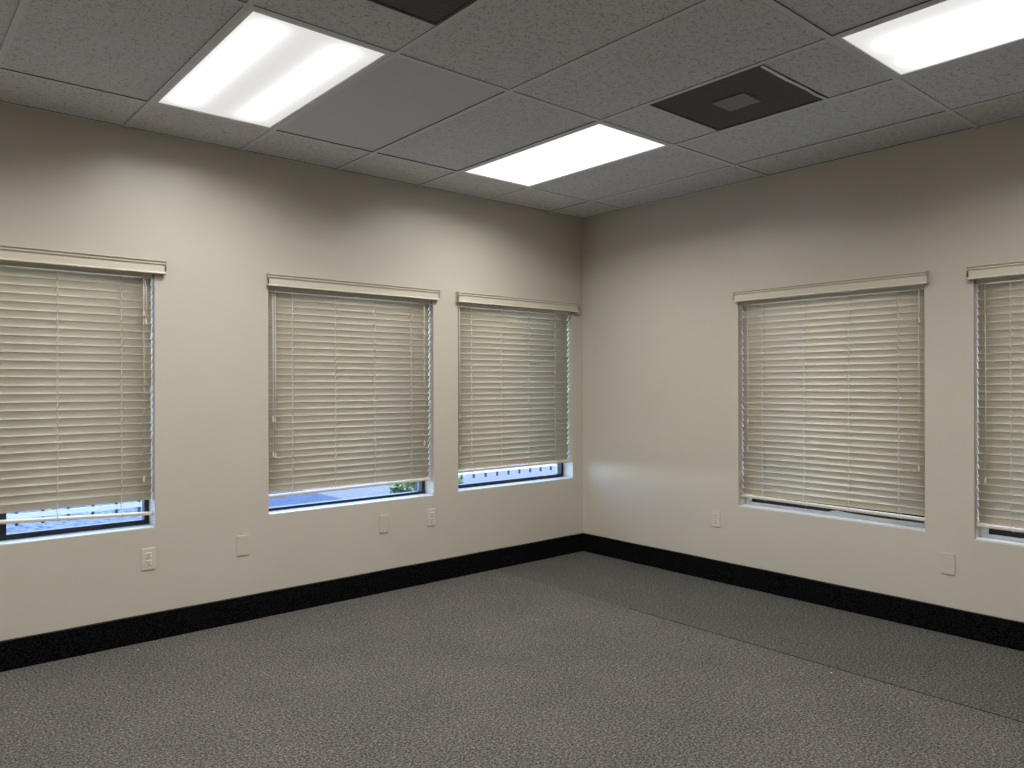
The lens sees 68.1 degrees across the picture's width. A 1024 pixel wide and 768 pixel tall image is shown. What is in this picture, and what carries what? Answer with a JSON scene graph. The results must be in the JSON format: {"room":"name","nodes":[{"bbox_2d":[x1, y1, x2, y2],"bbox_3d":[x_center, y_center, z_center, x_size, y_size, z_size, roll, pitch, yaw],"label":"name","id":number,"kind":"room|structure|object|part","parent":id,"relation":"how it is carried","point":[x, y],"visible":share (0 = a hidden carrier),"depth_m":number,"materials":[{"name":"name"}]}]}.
{"room":"empty office room","nodes":[
{"label":"empty office room","id":0,"kind":"room"},
{"bbox_2d":[0,103,582,640],"bbox_3d":[-1.990,-0.061,4.125,7.000,2.859,0.200,0,0,-41],"label":"wall","id":1,"kind":"structure","parent":0,"point":[221,219],"depth_m":4.35,"materials":[{"name":"paint"}]},
{"bbox_2d":[0,500,154,545],"bbox_3d":[-2.425,0.088,3.750,1.177,1.371,0.200,0,0,-41],"label":"window","id":2,"kind":"structure","parent":1,"relation":"in","point":[32,536],"depth_m":3.88,"materials":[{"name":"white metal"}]},
{"bbox_3d":[-2.424,0.769,3.749,1.177,0.008,0.200,0,0,-41],"label":"sill","id":3,"kind":"part","parent":2,"relation":"part of","materials":[{"name":"white paint"}]},
{"bbox_2d":[0,244,166,523],"bbox_3d":[-2.368,0.023,3.688,1.275,1.365,0.119,0,0,-41],"label":"window blind","id":4,"kind":"object","parent":1,"relation":"attached to","point":[75,327],"visible":1,"depth_m":3.85,"materials":[{"name":"beige paint"}]},
{"bbox_3d":[-2.276,0.060,3.801,0.017,1.257,0.044,0,0,-37],"label":"ladder cord","id":5,"kind":"part","parent":4,"relation":"part of","materials":[{"name":"beige fabric"}]},
{"bbox_3d":[-2.392,0.669,3.708,1.168,0.072,0.049,0,0,-41],"label":"rail","id":6,"kind":"part","parent":4,"relation":"part of","materials":[{"name":"beige paint"}]},
{"bbox_3d":[-2.053,0.067,3.992,0.017,1.272,0.044,0,0,-37],"label":"ladder cord","id":7,"kind":"part","parent":4,"relation":"part of","materials":[{"name":"beige fabric"}]},
{"bbox_3d":[-1.962,-0.041,4.038,0.005,1.058,0.010,0,0,-41],"label":"lift cord","id":8,"kind":"part","parent":4,"relation":"part of","materials":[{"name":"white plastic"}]},
{"bbox_2d":[141,547,154,570],"bbox_3d":[-1.935,0.931,4.032,0.070,0.115,0.009,0,0,-41],"label":"wall outlet","id":9,"kind":"object","parent":1,"relation":"attached to","point":[148,554],"visible":1,"depth_m":4.03,"materials":[{"name":"beige plastic"}]},
{"bbox_2d":[145,560,151,565],"bbox_3d":[-1.933,0.951,4.030,0.033,0.028,0.004,0,0,-41],"label":"receptacle","id":10,"kind":"object","parent":9,"relation":"attached to","point":[147,562],"depth_m":4.03,"materials":[{"name":"white plastic"}]},
{"bbox_2d":[145,552,151,558],"bbox_3d":[-1.934,0.912,4.030,0.033,0.028,0.004,0,0,-41],"label":"receptacle","id":11,"kind":"object","parent":9,"relation":"attached to","point":[148,555],"depth_m":4.03,"materials":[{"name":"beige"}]},
{"bbox_2d":[237,535,248,555],"bbox_3d":[-1.550,0.929,4.364,0.070,0.115,0.006,0,0,-41],"label":"blank cover plate","id":12,"kind":"object","parent":1,"relation":"attached to","point":[242,541],"visible":1,"depth_m":4.36,"materials":[{"name":"beige plastic"}]},
{"bbox_2d":[0,533,582,671],"bbox_3d":[-1.917,1.295,4.044,6.600,0.147,0.011,0,0,-41],"label":"baseboard","id":13,"kind":"structure","parent":1,"relation":"attached to","point":[15,653],"depth_m":4.40,"materials":[{"name":"rubber"}]},
{"bbox_2d":[269,481,433,515],"bbox_3d":[-1.054,0.097,4.928,1.177,1.358,0.200,0,0,-41],"label":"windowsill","id":14,"kind":"structure","parent":1,"relation":"in","point":[420,493],"depth_m":4.90,"materials":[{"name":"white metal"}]},
{"bbox_3d":[-1.052,0.772,4.927,1.177,0.008,0.200,0,0,-41],"label":"sill","id":15,"kind":"part","parent":14,"relation":"part of","materials":[{"name":"white paint"}]},
{"bbox_2d":[266,273,440,497],"bbox_3d":[-0.993,0.015,4.869,1.225,1.332,0.119,0,0,-41],"label":"window blind","id":16,"kind":"object","parent":1,"relation":"attached to","point":[348,372],"visible":0.84,"depth_m":4.84,"materials":[{"name":"beige paint"}]},
{"bbox_3d":[-1.419,-0.074,4.504,0.005,0.957,0.010,0,0,-41],"label":"tilt cord","id":17,"kind":"part","parent":16,"relation":"part of","materials":[{"name":"white plastic"}]},
{"bbox_3d":[-1.409,-0.071,4.514,0.005,0.964,0.010,0,0,-41],"label":"tilt cord","id":18,"kind":"part","parent":16,"relation":"part of","materials":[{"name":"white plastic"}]},
{"bbox_3d":[-1.332,0.065,4.612,0.017,1.234,0.044,0,0,-37],"label":"ladder cord","id":19,"kind":"part","parent":16,"relation":"part of","materials":[{"name":"beige fabric"}]},
{"bbox_3d":[-1.114,0.063,4.799,0.017,1.231,0.044,0,0,-37],"label":"ladder cord","id":20,"kind":"part","parent":16,"relation":"part of","materials":[{"name":"beige fabric"}]},
{"bbox_3d":[-1.020,0.664,4.886,1.168,0.024,0.049,0,0,-41],"label":"rail","id":21,"kind":"part","parent":16,"relation":"part of","materials":[{"name":"beige paint"}]},
{"bbox_3d":[-0.900,0.062,4.983,0.017,1.229,0.044,0,0,-37],"label":"ladder cord","id":22,"kind":"part","parent":16,"relation":"part of","materials":[{"name":"beige fabric"}]},
{"bbox_3d":[-0.686,0.060,5.167,0.017,1.226,0.044,0,0,-37],"label":"ladder cord","id":23,"kind":"part","parent":16,"relation":"part of","materials":[{"name":"beige fabric"}]},
{"bbox_2d":[379,515,388,532],"bbox_3d":[-0.840,0.918,4.973,0.070,0.115,0.006,0,0,-41],"label":"blank cover plate","id":24,"kind":"object","parent":1,"relation":"attached to","point":[383,519],"visible":1,"depth_m":4.97,"materials":[{"name":"beige plastic"}]},
{"bbox_2d":[427,508,435,525],"bbox_3d":[-0.554,0.918,5.217,0.070,0.115,0.009,0,0,-41],"label":"wall outlet","id":25,"kind":"object","parent":1,"relation":"attached to","point":[431,513],"visible":1,"depth_m":5.21,"materials":[{"name":"beige plastic"}]},
{"bbox_2d":[458,460,572,491],"bbox_3d":[-0.011,0.091,5.824,1.149,1.351,0.200,0,0,-41],"label":"window","id":26,"kind":"structure","parent":1,"relation":"in","point":[559,475],"depth_m":5.83,"materials":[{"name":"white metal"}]},
{"bbox_3d":[-0.009,0.763,5.823,1.149,0.008,0.200,0,0,-41],"label":"sill","id":27,"kind":"part","parent":26,"relation":"part of","materials":[{"name":"white paint"}]},
{"bbox_2d":[455,291,579,472],"bbox_3d":[0.052,-0.006,5.766,1.212,1.293,0.119,0,0,-41],"label":"window blind","id":28,"kind":"object","parent":1,"relation":"attached to","point":[512,360],"visible":0.89,"depth_m":5.75,"materials":[{"name":"beige paint"}]},
{"bbox_3d":[-0.377,-0.168,5.400,0.005,0.774,0.010,0,0,-41],"label":"tilt cord","id":29,"kind":"part","parent":28,"relation":"part of","materials":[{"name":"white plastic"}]},
{"bbox_3d":[-0.291,0.044,5.506,0.017,1.195,0.044,0,0,-37],"label":"ladder cord","id":30,"kind":"part","parent":28,"relation":"part of","materials":[{"name":"beige fabric"}]},
{"bbox_3d":[-0.078,0.043,5.689,0.017,1.194,0.044,0,0,-37],"label":"ladder cord","id":31,"kind":"part","parent":28,"relation":"part of","materials":[{"name":"beige fabric"}]},
{"bbox_3d":[0.023,0.626,5.782,1.140,0.016,0.049,0,0,-41],"label":"rail","id":32,"kind":"part","parent":28,"relation":"part of","materials":[{"name":"beige paint"}]},
{"bbox_3d":[0.132,0.042,5.870,0.017,1.194,0.044,0,0,-37],"label":"ladder cord","id":33,"kind":"part","parent":28,"relation":"part of","materials":[{"name":"beige fabric"}]},
{"bbox_3d":[0.345,0.042,6.053,0.017,1.193,0.044,0,0,-37],"label":"ladder cord","id":34,"kind":"part","parent":28,"relation":"part of","materials":[{"name":"beige fabric"}]},
{"bbox_2d":[0,551,1023,767],"bbox_3d":[0.230,1.410,1.545,6.600,0.101,6.600,0,0,-41],"label":"floor","id":35,"kind":"structure","parent":0,"point":[582,659],"depth_m":3.43,"materials":[{"name":"grey carpet"}]},
{"bbox_2d":[0,0,1023,219],"bbox_3d":[0.222,-1.423,1.547,6.600,0.150,6.600,0,0,-41],"label":"ceiling","id":36,"kind":"structure","parent":0,"point":[495,79],"depth_m":3.42,"materials":[{"name":"tile"}]},
{"bbox_2d":[153,8,390,128],"bbox_3d":[-1.103,-1.371,3.356,0.585,0.054,1.194,0,0,-41],"label":"ceiling light","id":37,"kind":"object","parent":36,"relation":"attached to","point":[266,69],"visible":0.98,"depth_m":3.26,"materials":[{"name":"white plastic"}]},
{"bbox_2d":[368,0,476,25],"bbox_3d":[-0.309,-1.356,2.432,0.584,0.017,0.605,0,0,-41],"label":"ceiling vent","id":38,"kind":"object","parent":36,"relation":"in","point":[434,12],"visible":1,"depth_m":2.72,"materials":[{"name":"black metal"}]},
{"bbox_2d":[462,123,669,186],"bbox_3d":[0.284,-1.374,4.548,0.585,0.054,1.194,0,0,-41],"label":"ceiling light","id":39,"kind":"object","parent":36,"relation":"attached to","point":[599,144],"visible":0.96,"depth_m":4.48,"materials":[{"name":"white plastic"}]},
{"bbox_2d":[650,64,827,130],"bbox_3d":[1.079,-1.356,3.622,0.584,0.021,0.609,0,0,-41],"label":"ceiling vent","id":40,"kind":"object","parent":36,"relation":"in","point":[758,92],"visible":0.91,"depth_m":3.59,"materials":[{"name":"grey metal"}]},
{"bbox_3d":[1.075,-1.349,3.627,0.156,0.005,0.174,0,0,-41],"label":"plate","id":41,"kind":"part","parent":40,"relation":"part of","materials":[{"name":"grey metal"}]},
{"bbox_2d":[836,0,1023,76],"bbox_3d":[1.873,-1.379,2.698,0.585,0.054,1.194,0,0,-41],"label":"ceiling light","id":42,"kind":"object","parent":36,"relation":"attached to","point":[941,32],"visible":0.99,"depth_m":2.94,"materials":[{"name":"white plastic"}]},
{"bbox_2d":[582,118,1023,621],"bbox_3d":[2.870,-0.074,3.686,0.200,2.859,6.800,0,0,-41],"label":"wall","id":43,"kind":"structure","parent":0,"point":[663,406],"depth_m":4.87,"materials":[{"name":"paint"}]},
{"bbox_2d":[712,510,720,526],"bbox_3d":[1.407,0.929,5.230,0.009,0.115,0.070,0,0,-41],"label":"wall outlet","id":44,"kind":"object","parent":43,"relation":"attached to","point":[716,519],"visible":1,"depth_m":5.22,"materials":[{"name":"beige plastic"}]},
{"bbox_2d":[583,533,1023,651],"bbox_3d":[2.732,1.282,3.687,0.011,0.147,6.588,0,0,-41],"label":"baseboard","id":45,"kind":"structure","parent":43,"relation":"attached to","point":[993,630],"depth_m":4.61,"materials":[{"name":"black rubber"}]},
{"bbox_2d":[732,271,928,520],"bbox_3d":[1.919,0.076,4.662,0.119,1.395,1.224,0,0,-41],"label":"window blind","id":46,"kind":"object","parent":43,"relation":"attached to","point":[834,371],"visible":0.89,"depth_m":4.62,"materials":[{"name":"beige paint"}]},
{"bbox_3d":[1.662,0.120,5.003,0.045,1.298,0.017,0,0,-37],"label":"ladder cord","id":47,"kind":"part","parent":46,"relation":"part of","materials":[{"name":"beige fabric"}]},
{"bbox_3d":[1.851,0.120,4.782,0.045,1.300,0.017,0,0,-37],"label":"ladder cord","id":48,"kind":"part","parent":46,"relation":"part of","materials":[{"name":"beige fabric"}]},
{"bbox_3d":[1.943,0.758,4.686,0.049,0.022,1.168,0,0,-41],"label":"rail","id":49,"kind":"part","parent":46,"relation":"part of","materials":[{"name":"beige paint"}]},
{"bbox_3d":[2.036,0.121,4.567,0.045,1.302,0.017,0,0,-37],"label":"ladder cord","id":50,"kind":"part","parent":46,"relation":"part of","materials":[{"name":"beige fabric"}]},
{"bbox_3d":[2.225,0.121,4.347,0.045,1.304,0.017,0,0,-37],"label":"ladder cord","id":51,"kind":"part","parent":46,"relation":"part of","materials":[{"name":"beige fabric"}]},
{"bbox_3d":[2.280,-0.037,4.244,0.010,0.990,0.005,0,0,-41],"label":"tilt cord","id":52,"kind":"part","parent":46,"relation":"part of","materials":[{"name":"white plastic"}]},
{"bbox_2d":[739,470,924,531],"bbox_3d":[1.982,0.132,4.719,0.200,1.384,1.177,0,0,-41],"label":"window","id":53,"kind":"structure","parent":43,"relation":"in","point":[848,516],"depth_m":4.65,"materials":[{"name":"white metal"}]},
{"bbox_3d":[1.984,0.820,4.718,0.200,0.008,1.177,0,0,-41],"label":"sill","id":54,"kind":"part","parent":53,"relation":"part of","materials":[{"name":"white paint"}]},
{"bbox_3d":[2.156,0.790,4.515,0.017,0.014,0.572,0,0,-41],"label":"sash rail","id":55,"kind":"part","parent":53,"relation":"part of","materials":[{"name":"black metal"}]},
{"bbox_2d":[941,552,954,574],"bbox_3d":[2.367,0.975,4.115,0.006,0.115,0.070,0,0,-41],"label":"blank cover plate","id":56,"kind":"object","parent":43,"relation":"attached to","point":[947,559],"visible":1,"depth_m":4.11,"materials":[{"name":"beige plastic"}]},
{"bbox_2d":[966,260,1023,532],"bbox_3d":[2.847,0.072,3.582,0.119,1.393,1.226,0,0,-41],"label":"window blind","id":57,"kind":"object","parent":43,"relation":"attached to","point":[1000,285],"visible":1,"depth_m":3.96,"materials":[{"name":"beige paint"}]},
{"bbox_3d":[2.496,-0.020,3.992,0.010,1.027,0.005,0,0,-41],"label":"lift cord","id":58,"kind":"part","parent":57,"relation":"part of","materials":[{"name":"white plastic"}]},
{"bbox_3d":[2.870,0.754,3.606,0.049,0.020,1.168,0,0,-41],"label":"rail","id":59,"kind":"part","parent":57,"relation":"part of","materials":[{"name":"beige paint"}]},
{"bbox_3d":[2.590,0.117,3.922,0.045,1.298,0.017,0,0,-37],"label":"ladder cord","id":60,"kind":"part","parent":57,"relation":"part of","materials":[{"name":"beige fabric"}]},
{"bbox_2d":[975,507,1023,546],"bbox_3d":[2.910,0.133,3.638,0.200,1.392,1.177,0,0,-41],"label":"window","id":61,"kind":"structure","parent":43,"relation":"in","point":[989,535],"depth_m":3.99,"materials":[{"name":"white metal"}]},
{"bbox_3d":[2.912,0.825,3.638,0.200,0.008,1.177,0,0,-41],"label":"sill","id":62,"kind":"part","parent":61,"relation":"part of","materials":[{"name":"white paint"}]},
{"bbox_3d":[2.935,0.129,3.660,0.045,1.384,1.177,0,0,-41],"label":"frame","id":63,"kind":"part","parent":61,"relation":"part of","materials":[{"name":"black metal"}]},
{"label":"outside","id":64,"kind":"structure","parent":0,"visible":0},
{"bbox_2d":[6,500,141,532],"bbox_3d":[-9.258,1.609,7.105,14.250,0.200,13.800,0,0,-41],"label":"paving","id":65,"kind":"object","parent":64,"point":[10,528],"depth_m":8.32,"materials":[{"name":"concrete"}]},
{"bbox_2d":[6,500,141,525],"bbox_3d":[-3.442,0.698,5.380,1.900,1.590,0.050,0,0,-41],"label":"metal railing","id":66,"kind":"object","parent":65,"relation":"on","point":[138,504],"visible":0.14,"depth_m":5.56,"materials":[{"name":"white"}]},
{"bbox_3d":[-3.432,0.931,5.369,1.730,0.035,0.010,0,0,-41],"label":"rail","id":67,"kind":"part","parent":66,"relation":"part of","materials":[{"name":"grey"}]},
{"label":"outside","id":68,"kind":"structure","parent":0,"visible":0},
{"bbox_2d":[269,490,340,506],"bbox_3d":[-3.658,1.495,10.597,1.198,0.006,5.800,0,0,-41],"label":"driveway","id":69,"kind":"structure","parent":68,"point":[313,497],"depth_m":9.85,"materials":[{"name":"concrete"}]},
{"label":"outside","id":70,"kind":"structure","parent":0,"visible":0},
{"bbox_2d":[303,454,911,499],"bbox_3d":[1.362,1.590,16.227,13.750,0.200,13.800,0,0,-41],"label":"paving","id":71,"kind":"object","parent":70,"point":[479,477],"depth_m":11.71,"materials":[{"name":"grey concrete"}]},
{"bbox_2d":[387,475,463,493],"bbox_3d":[-1.067,1.137,9.073,0.974,0.715,0.925,0,0,-41],"label":"shrub","id":72,"kind":"object","parent":71,"relation":"on","point":[402,487],"visible":0.11,"depth_m":8.82,"materials":[{"name":"green plant"}]},
{"bbox_2d":[415,464,555,490],"bbox_3d":[0.408,0.691,8.687,3.590,1.590,0.050,0,0,-41],"label":"metal railing","id":73,"kind":"object","parent":71,"relation":"on","point":[545,465],"visible":0.1,"depth_m":8.20,"materials":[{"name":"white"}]},
{"bbox_3d":[-0.935,0.694,7.534,0.050,1.590,0.050,0,0,-41],"label":"post","id":74,"kind":"part","parent":73,"relation":"part of","materials":[{"name":"white metal"}]},
{"bbox_3d":[0.385,0.469,8.668,3.378,1.045,0.018,0,0,-41],"label":"picket panel","id":75,"kind":"part","parent":73,"relation":"part of","materials":[{"name":"white"}]},
{"bbox_3d":[0.418,0.924,8.676,3.420,0.035,0.010,0,0,-41],"label":"rail","id":76,"kind":"part","parent":73,"relation":"part of","materials":[{"name":"grey metal"}]}
]}

